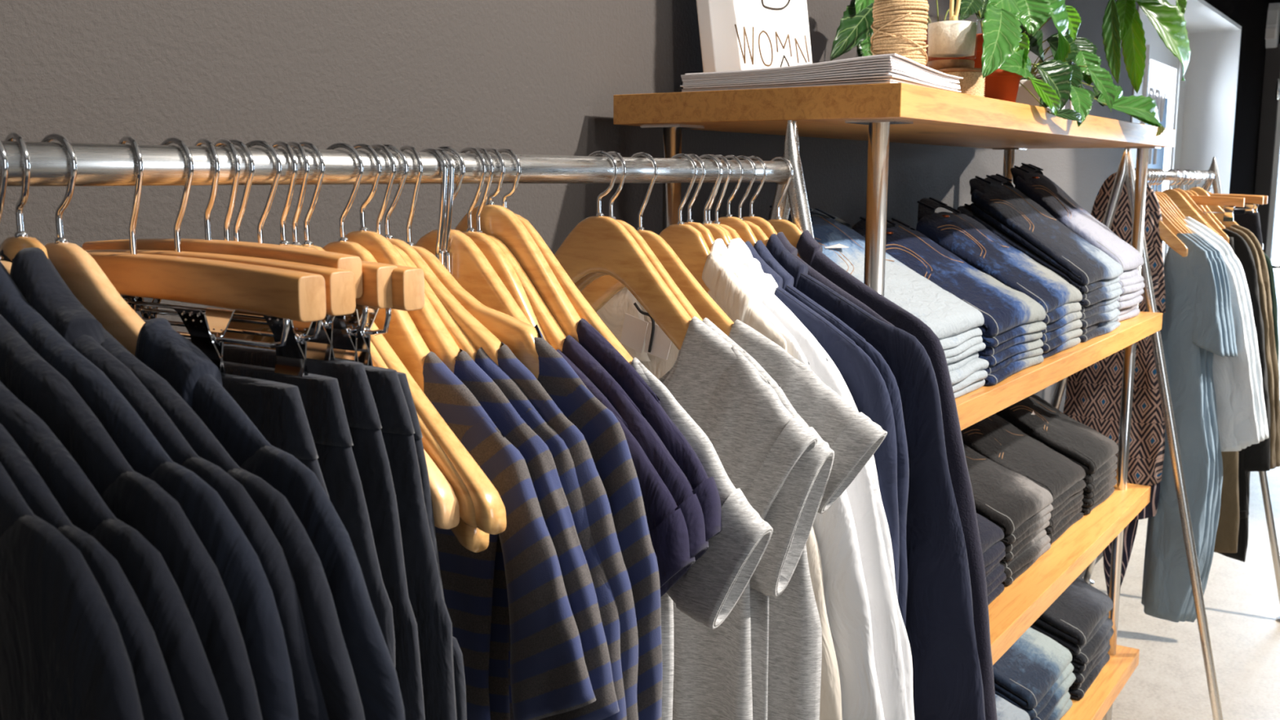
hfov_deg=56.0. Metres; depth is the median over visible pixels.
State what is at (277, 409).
trousers
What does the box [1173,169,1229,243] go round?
hanger
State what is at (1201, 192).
hanger
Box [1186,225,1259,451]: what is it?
shirt
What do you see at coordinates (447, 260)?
wire hanger
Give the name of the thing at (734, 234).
hanger
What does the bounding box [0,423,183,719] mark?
jacket
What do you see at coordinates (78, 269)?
hanger
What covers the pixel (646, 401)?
purple tee
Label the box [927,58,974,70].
wooden stand
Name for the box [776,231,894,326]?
cardigan
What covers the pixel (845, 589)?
shirt
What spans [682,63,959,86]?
magazine
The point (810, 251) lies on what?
jacket
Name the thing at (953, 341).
jeans
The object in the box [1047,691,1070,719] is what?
jeans
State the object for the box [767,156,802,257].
hanger
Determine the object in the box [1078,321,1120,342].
jeans
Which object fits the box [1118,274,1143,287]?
jeans
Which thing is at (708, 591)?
grey tee
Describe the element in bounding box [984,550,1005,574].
jeans
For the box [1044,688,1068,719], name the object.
jeans
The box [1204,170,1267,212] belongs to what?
hanger
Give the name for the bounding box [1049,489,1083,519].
jeans
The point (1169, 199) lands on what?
hanger
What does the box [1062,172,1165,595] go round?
patterned dress
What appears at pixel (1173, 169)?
hanger
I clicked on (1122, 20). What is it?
leaf plant
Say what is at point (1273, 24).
sensor
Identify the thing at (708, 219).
hanger
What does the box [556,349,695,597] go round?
purple tee
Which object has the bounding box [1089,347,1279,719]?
floor
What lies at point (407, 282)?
hanger
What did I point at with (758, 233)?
hanger
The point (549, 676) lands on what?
striped shirt
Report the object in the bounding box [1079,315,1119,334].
jeans
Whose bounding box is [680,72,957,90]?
magazine
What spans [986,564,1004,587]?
jeans
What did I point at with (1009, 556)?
jeans
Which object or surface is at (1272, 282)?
jacket
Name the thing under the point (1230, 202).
hanger
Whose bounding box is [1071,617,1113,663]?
jeans
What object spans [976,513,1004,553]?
jeans
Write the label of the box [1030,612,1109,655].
jeans
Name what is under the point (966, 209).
jeans
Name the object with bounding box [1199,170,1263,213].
hanger
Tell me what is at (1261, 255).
jacket
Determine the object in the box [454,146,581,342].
hanger
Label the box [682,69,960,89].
magazine
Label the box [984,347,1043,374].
jeans
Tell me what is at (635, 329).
shirt
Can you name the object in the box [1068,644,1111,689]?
jeans
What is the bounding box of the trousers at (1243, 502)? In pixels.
[1228,236,1248,518]
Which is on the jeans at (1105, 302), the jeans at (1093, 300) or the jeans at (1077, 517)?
the jeans at (1093, 300)
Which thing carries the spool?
on the shelving unit
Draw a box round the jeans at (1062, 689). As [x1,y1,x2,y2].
[1030,672,1075,719]
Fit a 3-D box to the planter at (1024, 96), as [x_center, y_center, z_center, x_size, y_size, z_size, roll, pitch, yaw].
[0.850,-0.564,2.620,0.110,0.089,0.150,6,10,33]
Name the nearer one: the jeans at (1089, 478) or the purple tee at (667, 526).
the purple tee at (667, 526)
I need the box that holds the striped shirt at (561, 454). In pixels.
[475,346,626,719]
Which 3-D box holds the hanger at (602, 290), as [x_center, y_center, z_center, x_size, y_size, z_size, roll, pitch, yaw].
[0.001,-0.119,1.342,0.327,0.223,0.017,6,10,33]
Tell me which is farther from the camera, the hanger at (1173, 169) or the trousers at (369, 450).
the hanger at (1173, 169)
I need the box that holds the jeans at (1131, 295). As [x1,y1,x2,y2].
[1117,288,1143,302]
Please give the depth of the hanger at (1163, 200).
3.42 m
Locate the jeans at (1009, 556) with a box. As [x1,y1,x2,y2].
[1000,520,1049,561]
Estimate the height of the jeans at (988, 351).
0.109 m
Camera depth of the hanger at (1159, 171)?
3.45 m
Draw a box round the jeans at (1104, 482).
[1082,471,1116,498]
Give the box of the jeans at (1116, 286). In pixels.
[1080,281,1121,298]
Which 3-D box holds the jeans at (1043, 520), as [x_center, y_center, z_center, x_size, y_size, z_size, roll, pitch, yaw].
[0.714,0.312,2.563,0.247,0.091,0.307,6,10,33]
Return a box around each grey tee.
[631,357,773,719]
[658,316,817,719]
[702,317,834,719]
[728,319,887,719]
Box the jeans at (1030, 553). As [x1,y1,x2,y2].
[1003,534,1050,577]
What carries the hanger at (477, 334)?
hanging from the clothes rack at (98, 164)
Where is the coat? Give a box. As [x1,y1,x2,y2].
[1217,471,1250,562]
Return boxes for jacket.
[0,249,364,719]
[0,261,298,719]
[0,314,262,719]
[0,381,227,719]
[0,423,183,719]
[0,462,143,719]
[9,247,328,719]
[134,317,405,719]
[795,230,997,719]
[1222,228,1270,471]
[1225,226,1275,469]
[1230,224,1279,466]
[1263,252,1279,376]
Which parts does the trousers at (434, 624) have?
leg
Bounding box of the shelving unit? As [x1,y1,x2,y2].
[613,82,1175,719]
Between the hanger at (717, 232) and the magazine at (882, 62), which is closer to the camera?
the hanger at (717, 232)
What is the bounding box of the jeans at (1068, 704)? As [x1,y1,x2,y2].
[1056,698,1072,719]
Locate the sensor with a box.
[1265,2,1279,48]
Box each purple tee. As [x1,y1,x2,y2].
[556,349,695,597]
[562,334,708,560]
[576,318,721,541]
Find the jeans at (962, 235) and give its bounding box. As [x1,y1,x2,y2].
[915,197,1082,313]
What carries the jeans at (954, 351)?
on the jeans at (980, 347)
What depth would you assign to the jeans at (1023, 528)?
2.46 m
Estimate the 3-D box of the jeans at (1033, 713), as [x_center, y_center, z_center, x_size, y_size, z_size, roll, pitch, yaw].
[0.845,0.697,2.800,0.246,0.111,0.339,6,10,33]
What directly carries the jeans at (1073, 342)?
on the shelving unit
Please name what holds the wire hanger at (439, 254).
hanging from the clothes rack at (98, 164)
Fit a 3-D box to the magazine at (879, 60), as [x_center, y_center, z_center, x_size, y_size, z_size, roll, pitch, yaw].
[0.266,-0.414,1.759,0.320,0.015,0.263,6,10,33]
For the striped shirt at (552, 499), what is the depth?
0.91 m
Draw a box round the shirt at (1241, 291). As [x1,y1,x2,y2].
[1183,218,1264,448]
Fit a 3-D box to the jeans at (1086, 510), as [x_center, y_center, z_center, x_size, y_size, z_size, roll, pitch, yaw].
[1.054,0.330,3.067,0.248,0.042,0.276,6,10,33]
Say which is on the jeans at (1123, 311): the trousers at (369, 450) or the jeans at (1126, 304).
the jeans at (1126, 304)
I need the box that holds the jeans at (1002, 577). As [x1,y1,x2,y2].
[986,572,1006,596]
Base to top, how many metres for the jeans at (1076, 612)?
0.177 m
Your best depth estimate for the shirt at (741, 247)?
1.38 m
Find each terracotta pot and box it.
[923,28,966,66]
[966,33,983,68]
[983,68,1022,102]
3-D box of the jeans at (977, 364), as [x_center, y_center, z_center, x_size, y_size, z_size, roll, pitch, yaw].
[0.394,-0.010,1.941,0.259,0.075,0.310,6,10,33]
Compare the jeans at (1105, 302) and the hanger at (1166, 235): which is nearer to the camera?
the jeans at (1105, 302)
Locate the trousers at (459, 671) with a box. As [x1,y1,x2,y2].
[396,371,466,719]
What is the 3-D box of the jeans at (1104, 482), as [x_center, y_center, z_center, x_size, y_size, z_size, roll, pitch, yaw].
[1.060,0.271,3.064,0.247,0.078,0.283,6,10,33]
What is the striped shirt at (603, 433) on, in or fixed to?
hanging from the hanger at (518, 335)
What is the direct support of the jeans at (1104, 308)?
on the jeans at (1108, 316)
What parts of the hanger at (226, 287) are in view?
clip rod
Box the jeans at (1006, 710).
[995,693,1030,719]
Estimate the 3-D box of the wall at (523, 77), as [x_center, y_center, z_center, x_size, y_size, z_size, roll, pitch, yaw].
[-0.295,-0.324,1.762,0.280,3.250,7.640,6,10,33]
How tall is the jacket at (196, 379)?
0.647 m
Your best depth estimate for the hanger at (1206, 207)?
3.89 m
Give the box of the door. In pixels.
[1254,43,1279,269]
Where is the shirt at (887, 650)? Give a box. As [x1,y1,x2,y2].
[726,238,908,719]
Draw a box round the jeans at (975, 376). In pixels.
[951,369,987,392]
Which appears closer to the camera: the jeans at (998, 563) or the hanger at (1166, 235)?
the jeans at (998, 563)
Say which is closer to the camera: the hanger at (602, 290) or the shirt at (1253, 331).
the hanger at (602, 290)
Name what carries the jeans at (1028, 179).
on the jeans at (1129, 273)
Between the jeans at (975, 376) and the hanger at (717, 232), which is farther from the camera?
the jeans at (975, 376)
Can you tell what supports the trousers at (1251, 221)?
hanging from the hanger at (1250, 200)
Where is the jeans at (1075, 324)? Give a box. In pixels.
[1040,319,1082,343]
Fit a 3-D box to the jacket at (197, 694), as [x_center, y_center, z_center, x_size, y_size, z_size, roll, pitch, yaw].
[-0.435,0.289,0.750,0.622,0.666,0.042,6,10,33]
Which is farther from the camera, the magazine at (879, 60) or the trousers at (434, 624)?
the magazine at (879, 60)
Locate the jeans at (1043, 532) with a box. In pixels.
[999,528,1046,568]
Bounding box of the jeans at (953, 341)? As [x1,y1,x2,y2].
[939,326,982,349]
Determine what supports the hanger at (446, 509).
hanging from the clothes rack at (98, 164)
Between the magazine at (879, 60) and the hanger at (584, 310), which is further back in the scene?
the magazine at (879, 60)
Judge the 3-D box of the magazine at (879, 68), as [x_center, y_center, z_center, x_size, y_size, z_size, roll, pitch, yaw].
[0.268,-0.406,1.761,0.320,0.011,0.263,6,10,33]
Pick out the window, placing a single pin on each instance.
(1171, 104)
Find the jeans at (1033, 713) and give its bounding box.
[994,662,1073,719]
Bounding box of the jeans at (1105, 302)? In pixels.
[1080,295,1119,312]
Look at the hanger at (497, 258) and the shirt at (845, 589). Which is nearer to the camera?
the hanger at (497, 258)
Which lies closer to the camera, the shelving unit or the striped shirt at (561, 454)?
the striped shirt at (561, 454)
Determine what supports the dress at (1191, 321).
hanging from the hanger at (1166, 220)
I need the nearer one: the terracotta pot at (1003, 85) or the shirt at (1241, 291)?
the terracotta pot at (1003, 85)
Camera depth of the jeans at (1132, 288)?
2.91 m
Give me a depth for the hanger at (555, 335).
1.09 m
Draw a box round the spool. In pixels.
[870,0,928,66]
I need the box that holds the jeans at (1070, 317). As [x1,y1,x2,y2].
[1041,311,1082,333]
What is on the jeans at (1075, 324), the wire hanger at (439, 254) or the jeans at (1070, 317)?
the jeans at (1070, 317)
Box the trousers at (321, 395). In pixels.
[222,360,395,669]
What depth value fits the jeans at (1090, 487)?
2.94 m
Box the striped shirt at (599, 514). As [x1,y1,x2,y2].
[497,342,638,719]
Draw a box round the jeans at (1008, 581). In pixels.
[1001,542,1050,586]
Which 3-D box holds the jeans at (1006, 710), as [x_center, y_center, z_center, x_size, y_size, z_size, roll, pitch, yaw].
[0.628,0.715,2.507,0.285,0.155,0.339,6,10,33]
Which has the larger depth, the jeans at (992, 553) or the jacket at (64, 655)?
the jeans at (992, 553)
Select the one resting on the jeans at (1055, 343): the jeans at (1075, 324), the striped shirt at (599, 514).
the jeans at (1075, 324)
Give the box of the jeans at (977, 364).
[949,357,988,385]
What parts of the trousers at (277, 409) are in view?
leg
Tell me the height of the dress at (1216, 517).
1.110 m
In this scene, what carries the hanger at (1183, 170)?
hanging from the clothes rack at (1126, 172)
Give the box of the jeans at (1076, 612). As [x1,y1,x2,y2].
[1034,576,1113,645]
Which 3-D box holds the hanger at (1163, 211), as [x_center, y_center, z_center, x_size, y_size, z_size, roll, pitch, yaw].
[1.387,-0.409,3.342,0.340,0.244,0.021,5,10,31]
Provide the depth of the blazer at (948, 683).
1.42 m
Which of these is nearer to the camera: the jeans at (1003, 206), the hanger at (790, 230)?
the hanger at (790, 230)
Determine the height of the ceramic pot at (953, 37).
0.207 m
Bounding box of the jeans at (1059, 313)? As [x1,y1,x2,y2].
[1041,302,1081,324]
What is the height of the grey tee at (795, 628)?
0.523 m
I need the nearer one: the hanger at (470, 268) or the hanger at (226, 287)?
the hanger at (226, 287)
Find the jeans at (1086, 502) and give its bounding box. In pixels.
[1081,477,1117,506]
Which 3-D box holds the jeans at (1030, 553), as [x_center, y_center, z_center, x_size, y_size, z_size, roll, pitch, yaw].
[0.716,0.384,2.568,0.249,0.048,0.311,6,10,33]
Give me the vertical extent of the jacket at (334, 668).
0.691 m
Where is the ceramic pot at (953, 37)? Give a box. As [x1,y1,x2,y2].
[928,0,977,57]
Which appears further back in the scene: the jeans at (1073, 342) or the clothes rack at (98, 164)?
the jeans at (1073, 342)
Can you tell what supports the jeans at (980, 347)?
on the jeans at (957, 365)
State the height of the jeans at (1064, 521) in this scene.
0.060 m
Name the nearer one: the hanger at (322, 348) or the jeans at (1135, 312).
the hanger at (322, 348)
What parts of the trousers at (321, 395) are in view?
leg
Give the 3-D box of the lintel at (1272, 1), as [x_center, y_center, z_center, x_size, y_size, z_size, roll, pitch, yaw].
[6.351,-2.218,6.283,5.985,0.830,0.150,6,10,33]
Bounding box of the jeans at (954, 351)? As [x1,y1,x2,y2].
[943,335,982,357]
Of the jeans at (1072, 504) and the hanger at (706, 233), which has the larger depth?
the jeans at (1072, 504)
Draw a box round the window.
[1131,8,1189,265]
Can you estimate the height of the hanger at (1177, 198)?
0.231 m
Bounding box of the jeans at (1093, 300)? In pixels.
[1077,288,1122,306]
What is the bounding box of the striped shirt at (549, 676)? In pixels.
[422,351,595,719]
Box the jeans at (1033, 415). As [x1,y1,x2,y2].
[995,394,1118,474]
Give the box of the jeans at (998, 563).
[985,562,999,577]
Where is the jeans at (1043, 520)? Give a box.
[1003,512,1051,553]
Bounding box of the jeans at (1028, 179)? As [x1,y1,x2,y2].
[1009,162,1143,271]
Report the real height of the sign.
0.360 m
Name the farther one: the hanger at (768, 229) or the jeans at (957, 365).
the jeans at (957, 365)
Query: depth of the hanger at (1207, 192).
4.13 m
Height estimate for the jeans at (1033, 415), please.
0.185 m
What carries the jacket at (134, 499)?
hanging from the hanger
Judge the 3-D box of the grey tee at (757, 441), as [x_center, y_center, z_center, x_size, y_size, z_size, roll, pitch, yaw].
[-0.044,0.209,1.325,0.521,0.533,0.055,6,10,33]
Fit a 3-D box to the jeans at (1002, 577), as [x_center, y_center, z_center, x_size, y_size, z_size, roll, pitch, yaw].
[0.540,0.422,2.313,0.250,0.048,0.318,6,10,33]
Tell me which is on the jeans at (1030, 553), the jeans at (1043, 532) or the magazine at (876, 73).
the jeans at (1043, 532)
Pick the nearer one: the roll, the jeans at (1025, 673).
the roll
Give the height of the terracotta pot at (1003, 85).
0.066 m
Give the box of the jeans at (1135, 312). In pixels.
[1115,307,1139,321]
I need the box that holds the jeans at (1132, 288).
[1120,281,1144,295]
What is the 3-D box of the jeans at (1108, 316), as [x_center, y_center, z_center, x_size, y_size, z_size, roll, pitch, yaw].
[0.923,-0.130,2.724,0.257,0.076,0.337,6,10,33]
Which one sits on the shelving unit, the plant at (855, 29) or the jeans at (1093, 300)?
the plant at (855, 29)
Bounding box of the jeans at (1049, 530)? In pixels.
[1044,500,1083,533]
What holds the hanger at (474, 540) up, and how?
hanging from the clothes rack at (98, 164)
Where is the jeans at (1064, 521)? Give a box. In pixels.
[1046,506,1082,538]
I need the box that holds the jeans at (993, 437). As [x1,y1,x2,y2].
[960,413,1085,500]
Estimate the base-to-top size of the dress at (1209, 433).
1.089 m
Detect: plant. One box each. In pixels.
[830,0,961,61]
[960,0,1191,93]
[981,0,1164,136]
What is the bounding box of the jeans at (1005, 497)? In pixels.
[963,444,1053,534]
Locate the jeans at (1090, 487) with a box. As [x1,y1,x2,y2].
[1082,463,1117,492]
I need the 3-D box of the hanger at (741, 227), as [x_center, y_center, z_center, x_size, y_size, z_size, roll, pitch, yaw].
[0.111,-0.149,1.502,0.289,0.211,0.014,6,10,33]
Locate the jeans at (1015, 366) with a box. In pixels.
[984,355,1044,386]
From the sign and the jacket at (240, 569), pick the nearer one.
the jacket at (240, 569)
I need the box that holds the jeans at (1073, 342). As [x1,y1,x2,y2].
[1040,337,1080,358]
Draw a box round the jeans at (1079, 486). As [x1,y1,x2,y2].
[1050,479,1085,511]
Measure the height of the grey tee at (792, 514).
0.530 m
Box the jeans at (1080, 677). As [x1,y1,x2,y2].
[1071,640,1109,684]
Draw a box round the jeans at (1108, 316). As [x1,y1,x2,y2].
[1080,308,1119,328]
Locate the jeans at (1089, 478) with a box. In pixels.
[1082,455,1117,484]
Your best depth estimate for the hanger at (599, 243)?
1.25 m
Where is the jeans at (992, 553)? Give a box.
[982,540,1005,568]
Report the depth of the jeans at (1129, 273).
2.92 m
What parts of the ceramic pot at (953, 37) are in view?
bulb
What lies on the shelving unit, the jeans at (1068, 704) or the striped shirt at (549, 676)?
the jeans at (1068, 704)
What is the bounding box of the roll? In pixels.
[937,67,985,97]
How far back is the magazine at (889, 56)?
1.64 m
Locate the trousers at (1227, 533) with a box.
[1213,451,1239,553]
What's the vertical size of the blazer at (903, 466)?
0.697 m
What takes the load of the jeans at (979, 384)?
on the shelving unit
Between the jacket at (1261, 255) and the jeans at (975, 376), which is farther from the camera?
the jacket at (1261, 255)
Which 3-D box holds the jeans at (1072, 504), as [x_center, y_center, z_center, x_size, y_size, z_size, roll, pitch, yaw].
[0.883,0.296,2.824,0.247,0.092,0.310,6,10,33]
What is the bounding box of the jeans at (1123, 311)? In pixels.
[1118,303,1137,315]
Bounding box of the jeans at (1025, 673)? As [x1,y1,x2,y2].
[992,626,1072,709]
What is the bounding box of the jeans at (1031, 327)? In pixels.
[981,320,1046,346]
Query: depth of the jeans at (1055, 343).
2.38 m
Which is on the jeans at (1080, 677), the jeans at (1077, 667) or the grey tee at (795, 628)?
the jeans at (1077, 667)
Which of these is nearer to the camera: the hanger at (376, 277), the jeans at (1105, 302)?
the hanger at (376, 277)
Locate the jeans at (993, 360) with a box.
[977,338,1043,366]
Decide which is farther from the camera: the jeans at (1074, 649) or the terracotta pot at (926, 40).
the jeans at (1074, 649)
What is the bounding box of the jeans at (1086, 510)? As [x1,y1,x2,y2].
[1080,487,1114,515]
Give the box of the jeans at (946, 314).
[768,205,984,339]
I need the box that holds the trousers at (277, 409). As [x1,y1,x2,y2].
[221,373,329,498]
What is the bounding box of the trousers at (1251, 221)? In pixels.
[1233,212,1262,248]
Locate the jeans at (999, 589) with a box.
[987,582,1004,605]
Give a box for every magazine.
[680,55,959,79]
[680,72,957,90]
[681,58,959,81]
[681,61,959,83]
[681,78,950,91]
[681,80,897,92]
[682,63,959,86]
[682,66,960,88]
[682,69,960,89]
[683,75,960,92]
[684,53,963,79]
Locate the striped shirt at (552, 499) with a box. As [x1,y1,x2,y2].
[453,348,619,719]
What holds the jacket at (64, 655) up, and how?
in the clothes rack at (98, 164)
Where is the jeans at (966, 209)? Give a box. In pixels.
[956,203,1119,293]
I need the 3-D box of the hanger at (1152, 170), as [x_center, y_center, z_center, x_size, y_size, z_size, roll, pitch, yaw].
[1.431,-0.419,3.408,0.340,0.244,0.021,5,10,31]
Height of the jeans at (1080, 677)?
0.075 m
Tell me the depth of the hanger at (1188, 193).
3.83 m
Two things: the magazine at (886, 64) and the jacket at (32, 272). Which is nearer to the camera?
the jacket at (32, 272)
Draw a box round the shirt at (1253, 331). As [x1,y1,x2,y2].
[1185,216,1268,446]
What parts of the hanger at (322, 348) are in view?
clip rod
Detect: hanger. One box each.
[0,132,48,261]
[0,138,12,274]
[40,133,145,355]
[81,137,362,360]
[84,137,355,376]
[86,135,326,376]
[123,138,397,362]
[137,138,424,366]
[223,139,459,528]
[247,140,477,528]
[263,141,506,534]
[292,141,488,552]
[321,142,430,391]
[337,142,461,373]
[365,143,477,361]
[374,143,503,364]
[399,144,542,378]
[414,146,532,325]
[420,147,447,266]
[433,147,453,274]
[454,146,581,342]
[458,146,548,342]
[467,146,566,351]
[497,147,633,364]
[554,151,692,350]
[574,151,702,320]
[581,152,733,336]
[659,153,710,293]
[681,153,715,250]
[699,154,730,247]
[702,154,732,240]
[709,155,741,239]
[712,155,757,246]
[731,155,768,245]
[742,155,777,238]
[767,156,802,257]
[1133,168,1187,257]
[1146,170,1186,233]
[1147,168,1189,233]
[1147,168,1192,233]
[1149,168,1190,230]
[1152,168,1188,226]
[1155,168,1188,221]
[1160,210,1182,235]
[1162,168,1217,234]
[1169,168,1222,238]
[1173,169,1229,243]
[1177,169,1188,195]
[1177,169,1244,221]
[1182,169,1222,229]
[1186,169,1225,229]
[1188,169,1238,227]
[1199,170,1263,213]
[1201,170,1263,245]
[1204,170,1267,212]
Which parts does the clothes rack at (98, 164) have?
rail, leg, leg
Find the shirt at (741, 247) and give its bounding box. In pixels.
[734,237,915,719]
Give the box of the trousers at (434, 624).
[364,364,457,719]
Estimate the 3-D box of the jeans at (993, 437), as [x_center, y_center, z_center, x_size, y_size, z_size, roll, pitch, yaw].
[0.872,0.199,2.817,0.277,0.186,0.305,6,10,33]
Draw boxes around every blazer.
[744,240,899,598]
[753,240,909,629]
[765,233,986,719]
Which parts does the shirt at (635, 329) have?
tag cord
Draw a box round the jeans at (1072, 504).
[1048,493,1083,526]
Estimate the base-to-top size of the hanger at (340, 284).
0.158 m
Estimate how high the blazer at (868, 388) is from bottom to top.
0.697 m
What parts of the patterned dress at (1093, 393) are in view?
tie sash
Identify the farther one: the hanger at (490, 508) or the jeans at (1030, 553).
the jeans at (1030, 553)
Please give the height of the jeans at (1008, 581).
0.035 m
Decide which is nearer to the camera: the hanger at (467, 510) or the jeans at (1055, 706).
the hanger at (467, 510)
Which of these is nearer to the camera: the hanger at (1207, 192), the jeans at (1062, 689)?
the jeans at (1062, 689)
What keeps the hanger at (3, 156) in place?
hanging from the clothes rack at (98, 164)
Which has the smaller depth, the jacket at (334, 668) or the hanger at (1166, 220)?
the jacket at (334, 668)
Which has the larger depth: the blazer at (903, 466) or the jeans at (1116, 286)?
the jeans at (1116, 286)
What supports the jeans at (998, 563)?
on the jeans at (996, 573)
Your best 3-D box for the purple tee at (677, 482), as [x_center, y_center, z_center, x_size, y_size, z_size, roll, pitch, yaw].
[-0.153,0.226,1.164,0.499,0.509,0.045,6,11,34]
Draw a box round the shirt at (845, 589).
[710,238,884,719]
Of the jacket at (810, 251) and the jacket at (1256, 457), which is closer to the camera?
the jacket at (810, 251)
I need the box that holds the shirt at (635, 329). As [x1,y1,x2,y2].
[595,250,842,719]
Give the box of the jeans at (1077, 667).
[1070,627,1114,672]
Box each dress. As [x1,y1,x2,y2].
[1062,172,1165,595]
[1141,233,1230,622]
[1143,233,1224,622]
[1165,233,1238,622]
[1186,233,1234,622]
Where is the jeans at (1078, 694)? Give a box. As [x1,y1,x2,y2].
[1067,653,1110,699]
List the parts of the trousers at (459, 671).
leg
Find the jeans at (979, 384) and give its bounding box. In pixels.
[953,378,985,398]
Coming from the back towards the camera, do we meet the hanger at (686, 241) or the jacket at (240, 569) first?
the hanger at (686, 241)
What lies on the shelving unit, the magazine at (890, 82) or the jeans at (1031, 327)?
the magazine at (890, 82)
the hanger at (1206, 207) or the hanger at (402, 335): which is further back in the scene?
the hanger at (1206, 207)
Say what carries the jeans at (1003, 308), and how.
on the jeans at (1031, 327)
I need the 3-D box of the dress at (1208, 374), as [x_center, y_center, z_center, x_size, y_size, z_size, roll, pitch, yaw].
[1.548,0.196,3.388,0.197,1.098,0.077,6,10,33]
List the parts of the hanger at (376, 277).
clip rod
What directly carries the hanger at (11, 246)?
hanging from the clothes rack at (98, 164)
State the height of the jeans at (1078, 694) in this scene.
0.043 m
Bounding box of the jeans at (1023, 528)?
[1000,503,1053,543]
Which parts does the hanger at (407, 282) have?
clip rod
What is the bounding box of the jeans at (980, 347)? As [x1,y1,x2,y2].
[946,342,986,364]
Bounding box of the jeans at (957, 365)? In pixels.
[947,351,978,371]
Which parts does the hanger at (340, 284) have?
clip rod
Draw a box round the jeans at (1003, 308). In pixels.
[852,216,1045,337]
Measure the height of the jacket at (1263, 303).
0.766 m
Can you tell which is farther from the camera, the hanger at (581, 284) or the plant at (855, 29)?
the plant at (855, 29)
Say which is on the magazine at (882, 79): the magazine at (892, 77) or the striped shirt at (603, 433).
the magazine at (892, 77)
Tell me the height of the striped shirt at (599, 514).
0.521 m
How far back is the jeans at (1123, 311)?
2.93 m
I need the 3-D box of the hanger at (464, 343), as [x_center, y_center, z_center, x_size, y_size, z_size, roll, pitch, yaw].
[-0.219,-0.076,1.017,0.275,0.209,0.019,6,10,33]
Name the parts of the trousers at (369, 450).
leg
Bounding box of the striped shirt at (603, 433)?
[533,324,662,719]
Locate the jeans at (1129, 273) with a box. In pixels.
[1118,267,1138,279]
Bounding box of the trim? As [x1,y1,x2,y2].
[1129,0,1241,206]
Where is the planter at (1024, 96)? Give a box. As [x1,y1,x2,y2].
[1015,76,1064,109]
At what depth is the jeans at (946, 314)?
1.91 m
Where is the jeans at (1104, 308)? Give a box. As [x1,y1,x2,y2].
[1079,300,1119,319]
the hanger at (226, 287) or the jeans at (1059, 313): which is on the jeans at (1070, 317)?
the jeans at (1059, 313)
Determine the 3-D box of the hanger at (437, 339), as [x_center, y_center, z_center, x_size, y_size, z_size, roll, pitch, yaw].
[-0.229,-0.075,1.002,0.266,0.207,0.019,6,10,33]
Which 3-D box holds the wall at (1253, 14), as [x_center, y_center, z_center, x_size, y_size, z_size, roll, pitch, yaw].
[3.599,-1.185,7.478,0.280,3.250,1.220,6,10,33]
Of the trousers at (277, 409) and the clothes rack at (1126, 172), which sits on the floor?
the clothes rack at (1126, 172)
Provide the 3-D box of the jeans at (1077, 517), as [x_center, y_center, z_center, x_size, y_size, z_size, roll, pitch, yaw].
[0.880,0.366,2.832,0.247,0.039,0.307,6,10,33]
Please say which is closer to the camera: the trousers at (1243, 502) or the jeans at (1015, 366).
the jeans at (1015, 366)
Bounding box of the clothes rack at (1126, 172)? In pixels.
[1050,148,1279,719]
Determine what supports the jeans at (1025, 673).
on the jeans at (1033, 713)
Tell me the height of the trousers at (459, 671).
0.858 m
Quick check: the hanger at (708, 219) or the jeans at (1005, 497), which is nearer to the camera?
the hanger at (708, 219)
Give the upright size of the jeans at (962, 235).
0.216 m
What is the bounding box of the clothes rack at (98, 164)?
[0,120,813,237]
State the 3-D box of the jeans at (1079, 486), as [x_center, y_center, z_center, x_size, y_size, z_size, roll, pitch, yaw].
[0.885,0.251,2.817,0.248,0.123,0.309,6,10,33]
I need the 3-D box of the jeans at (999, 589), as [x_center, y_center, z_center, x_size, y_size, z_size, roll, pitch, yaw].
[0.533,0.447,2.308,0.247,0.037,0.304,6,10,33]
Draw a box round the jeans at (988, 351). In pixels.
[977,330,1042,355]
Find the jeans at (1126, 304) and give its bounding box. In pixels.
[1116,294,1142,310]
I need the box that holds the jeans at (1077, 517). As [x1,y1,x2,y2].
[1048,511,1083,545]
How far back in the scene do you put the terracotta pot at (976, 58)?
2.30 m
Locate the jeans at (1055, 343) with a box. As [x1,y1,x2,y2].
[1040,328,1082,352]
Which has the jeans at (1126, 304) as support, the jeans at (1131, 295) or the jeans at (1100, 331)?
the jeans at (1131, 295)
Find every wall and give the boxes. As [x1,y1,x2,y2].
[0,0,1138,578]
[1148,63,1279,347]
[1228,0,1271,214]
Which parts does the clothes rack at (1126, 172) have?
leg, leg, rail, leg, leg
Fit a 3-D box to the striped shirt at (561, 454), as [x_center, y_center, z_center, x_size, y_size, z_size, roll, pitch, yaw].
[-0.222,0.236,1.062,0.519,0.518,0.034,6,10,33]
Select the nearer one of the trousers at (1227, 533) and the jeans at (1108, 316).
the jeans at (1108, 316)
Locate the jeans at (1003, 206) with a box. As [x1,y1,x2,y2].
[968,173,1123,284]
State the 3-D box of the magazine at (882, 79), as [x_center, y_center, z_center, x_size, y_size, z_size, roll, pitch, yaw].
[0.267,-0.395,1.765,0.320,0.005,0.263,6,10,33]
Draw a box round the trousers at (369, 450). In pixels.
[187,338,425,719]
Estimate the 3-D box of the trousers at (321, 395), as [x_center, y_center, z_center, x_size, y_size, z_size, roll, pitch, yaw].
[-0.322,0.426,0.927,0.396,0.863,0.030,6,10,33]
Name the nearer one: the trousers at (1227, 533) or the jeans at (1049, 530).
the jeans at (1049, 530)

